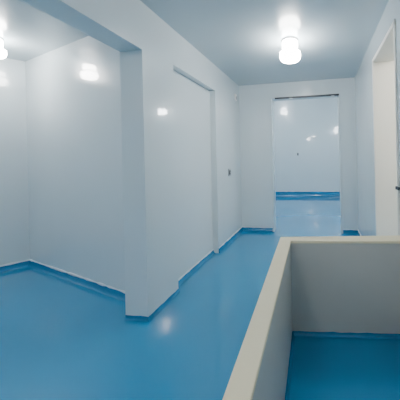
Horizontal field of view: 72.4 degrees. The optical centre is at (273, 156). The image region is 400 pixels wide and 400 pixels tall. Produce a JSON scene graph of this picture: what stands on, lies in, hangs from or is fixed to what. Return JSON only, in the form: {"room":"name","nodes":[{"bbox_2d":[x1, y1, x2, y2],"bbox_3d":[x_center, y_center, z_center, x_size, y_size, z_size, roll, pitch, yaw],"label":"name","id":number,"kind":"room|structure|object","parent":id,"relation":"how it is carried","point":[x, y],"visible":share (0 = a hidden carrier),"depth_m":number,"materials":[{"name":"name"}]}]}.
{"room":"hallway","nodes":[
{"label":"hallway","id":0,"kind":"room"},
{"bbox_2d":[0,58,29,264],"bbox_3d":[-4.196,0.105,1.045,0.770,2.780,5.800,-1,0,10],"label":"wall","id":1,"kind":"structure","parent":0,"point":[14,209],"depth_m":3.45,"materials":[{"name":"white paint"}]},
{"bbox_2d":[0,259,29,272],"bbox_3d":[-3.622,1.438,3.228,0.039,0.088,0.863,-1,0,45],"label":"baseboard","id":2,"kind":"structure","parent":1,"relation":"attached to","point":[20,264],"depth_m":3.43,"materials":[{"name":"blue plastic"}]},
{"bbox_2d":[25,36,124,290],"bbox_3d":[-2.309,0.062,3.169,2.210,2.780,0.960,-1,0,10],"label":"wall","id":3,"kind":"structure","parent":0,"point":[74,129],"depth_m":2.99,"materials":[{"name":"white paint"}]},
{"bbox_2d":[27,259,124,301],"bbox_3d":[-2.322,1.408,3.014,2.288,0.088,0.039,-1,0,27],"label":"baseboard","id":4,"kind":"structure","parent":3,"relation":"attached to","point":[101,288],"depth_m":2.97,"materials":[{"name":"blue plastic"}]},
{"bbox_2d":[21,0,241,316],"bbox_3d":[-1.394,0.042,1.363,0.220,2.780,7.400,-1,0,10],"label":"wall","id":5,"kind":"structure","parent":0,"point":[180,118],"depth_m":2.55,"materials":[{"name":"white paint"}]},
{"bbox_2d":[124,315,147,322],"bbox_3d":[-1.204,1.407,2.267,0.220,0.039,0.024,-1,0,10],"label":"baseboard","id":6,"kind":"structure","parent":5,"relation":"attached to","point":[127,317],"depth_m":2.27,"materials":[{"name":"blue plastic"}]},
{"bbox_2d":[147,288,179,321],"bbox_3d":[-1.040,1.405,2.494,0.024,0.036,0.500,-1,0,10],"label":"baseboard","id":7,"kind":"structure","parent":5,"relation":"attached to","point":[161,307],"depth_m":2.45,"materials":[{"name":"blue plastic"}]},
{"bbox_2d":[178,249,214,287],"bbox_3d":[-0.977,1.388,3.300,0.039,0.067,1.110,-1,0,10],"label":"baseboard","id":8,"kind":"structure","parent":5,"relation":"attached to","point":[190,272],"depth_m":3.25,"materials":[{"name":"blue plastic"}]},
{"bbox_2d":[219,227,242,252],"bbox_3d":[-0.695,1.371,4.408,0.039,0.088,1.170,-1,0,10],"label":"baseboard","id":9,"kind":"structure","parent":5,"relation":"attached to","point":[238,232],"depth_m":4.28,"materials":[{"name":"blue plastic"}]},
{"bbox_2d":[0,0,388,85],"bbox_3d":[-0.779,-1.423,1.238,7.900,0.120,7.780,-1,0,10],"label":"ceiling","id":10,"kind":"structure","parent":0,"point":[241,38],"depth_m":2.84,"materials":[{"name":"paint"}]},
{"bbox_2d":[0,37,6,58],"bbox_3d":[-3.071,-1.203,2.842,0.214,0.215,0.214,-1,0,10],"label":"ceiling lamp","id":11,"kind":"object","parent":10,"relation":"hanging from","point":[3,53],"depth_m":2.86,"materials":[{"name":"white glass"}]},
{"bbox_2d":[280,36,300,63],"bbox_3d":[0.189,-1.258,3.079,0.252,0.253,0.252,-1,0,10],"label":"ceiling lamp","id":12,"kind":"object","parent":10,"relation":"hanging from","point":[290,54],"depth_m":3.00,"materials":[{"name":"white glass"}]},
{"bbox_2d":[0,196,399,399],"bbox_3d":[-0.320,1.483,3.464,7.900,0.150,12.300,-1,0,10],"label":"floor","id":13,"kind":"structure","parent":0,"point":[60,339],"depth_m":2.00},
{"bbox_2d":[239,77,357,228],"bbox_3d":[0.415,-0.469,4.890,2.580,3.720,0.180,-1,0,10],"label":"wall","id":14,"kind":"structure","parent":0,"point":[254,100],"depth_m":4.90,"materials":[{"name":"white paint"}]},
{"bbox_2d":[242,226,272,231],"bbox_3d":[-0.321,1.363,4.916,0.600,0.087,0.039,-1,0,10],"label":"baseboard","id":15,"kind":"structure","parent":14,"relation":"attached to","point":[244,228],"depth_m":4.92,"materials":[{"name":"blue plastic"}]},
{"bbox_2d":[270,93,342,233],"bbox_3d":[0.596,0.127,4.860,1.280,2.520,0.202,-1,0,10],"label":"door frame","id":16,"kind":"structure","parent":14,"relation":"attached to","point":[272,99],"depth_m":4.87,"materials":[{"name":"white paint"}]},
{"bbox_2d":[275,94,338,99],"bbox_3d":[0.586,-1.091,4.732,1.160,0.045,0.042,-1,0,10],"label":"door track","id":17,"kind":"object","parent":14,"relation":"attached to","point":[324,95],"visible":1,"depth_m":4.71,"materials":[{"name":"grey metal"}]},
{"bbox_2d":[343,229,357,233],"bbox_3d":[1.363,1.325,4.619,0.260,0.087,0.039,-1,0,10],"label":"baseboard","id":18,"kind":"structure","parent":14,"relation":"attached to","point":[345,231],"depth_m":4.63,"materials":[{"name":"blue plastic"}]},
{"bbox_2d":[273,97,338,190],"bbox_3d":[1.407,-0.492,9.193,4.800,3.720,0.200,-1,0,10],"label":"wall","id":19,"kind":"structure","parent":0,"point":[308,128],"depth_m":9.14,"materials":[{"name":"white paint"}]},
{"bbox_2d":[275,191,339,195],"bbox_3d":[1.427,1.278,9.076,4.400,0.178,0.039,-1,0,10],"label":"baseboard","id":20,"kind":"structure","parent":19,"relation":"attached to","point":[278,193],"depth_m":9.13,"materials":[{"name":"blue plastic"}]},
{"bbox_2d":[222,235,399,399],"bbox_3d":[0.292,1.024,0.643,0.975,0.740,3.159,-1,0,10],"label":"wall","id":21,"kind":"structure","parent":0,"point":[342,284],"depth_m":1.99,"materials":[{"name":"paint"}]},
{"bbox_2d":[285,331,294,399],"bbox_3d":[-0.035,1.383,0.738,0.024,0.034,2.631,-1,0,8],"label":"baseboard","id":22,"kind":"structure","parent":21,"relation":"attached to","point":[289,375],"depth_m":1.69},
{"bbox_2d":[293,331,399,339],"bbox_3d":[0.586,1.370,1.997,0.888,0.033,0.024,-1,0,4],"label":"baseboard","id":23,"kind":"structure","parent":21,"relation":"attached to","point":[296,333],"depth_m":2.00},
{"bbox_2d":[355,0,399,235],"bbox_3d":[0.930,-0.011,0.953,0.220,2.780,7.400,-1,0,10],"label":"wall","id":24,"kind":"structure","parent":0,"point":[366,215],"depth_m":3.43,"materials":[{"name":"white paint"}]},
{"bbox_2d":[372,19,399,235],"bbox_3d":[1.218,0.115,2.578,0.242,2.515,0.930,-1,0,10],"label":"door frame","id":25,"kind":"structure","parent":24,"relation":"attached to","point":[384,62],"depth_m":2.99,"materials":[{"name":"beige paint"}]}
]}

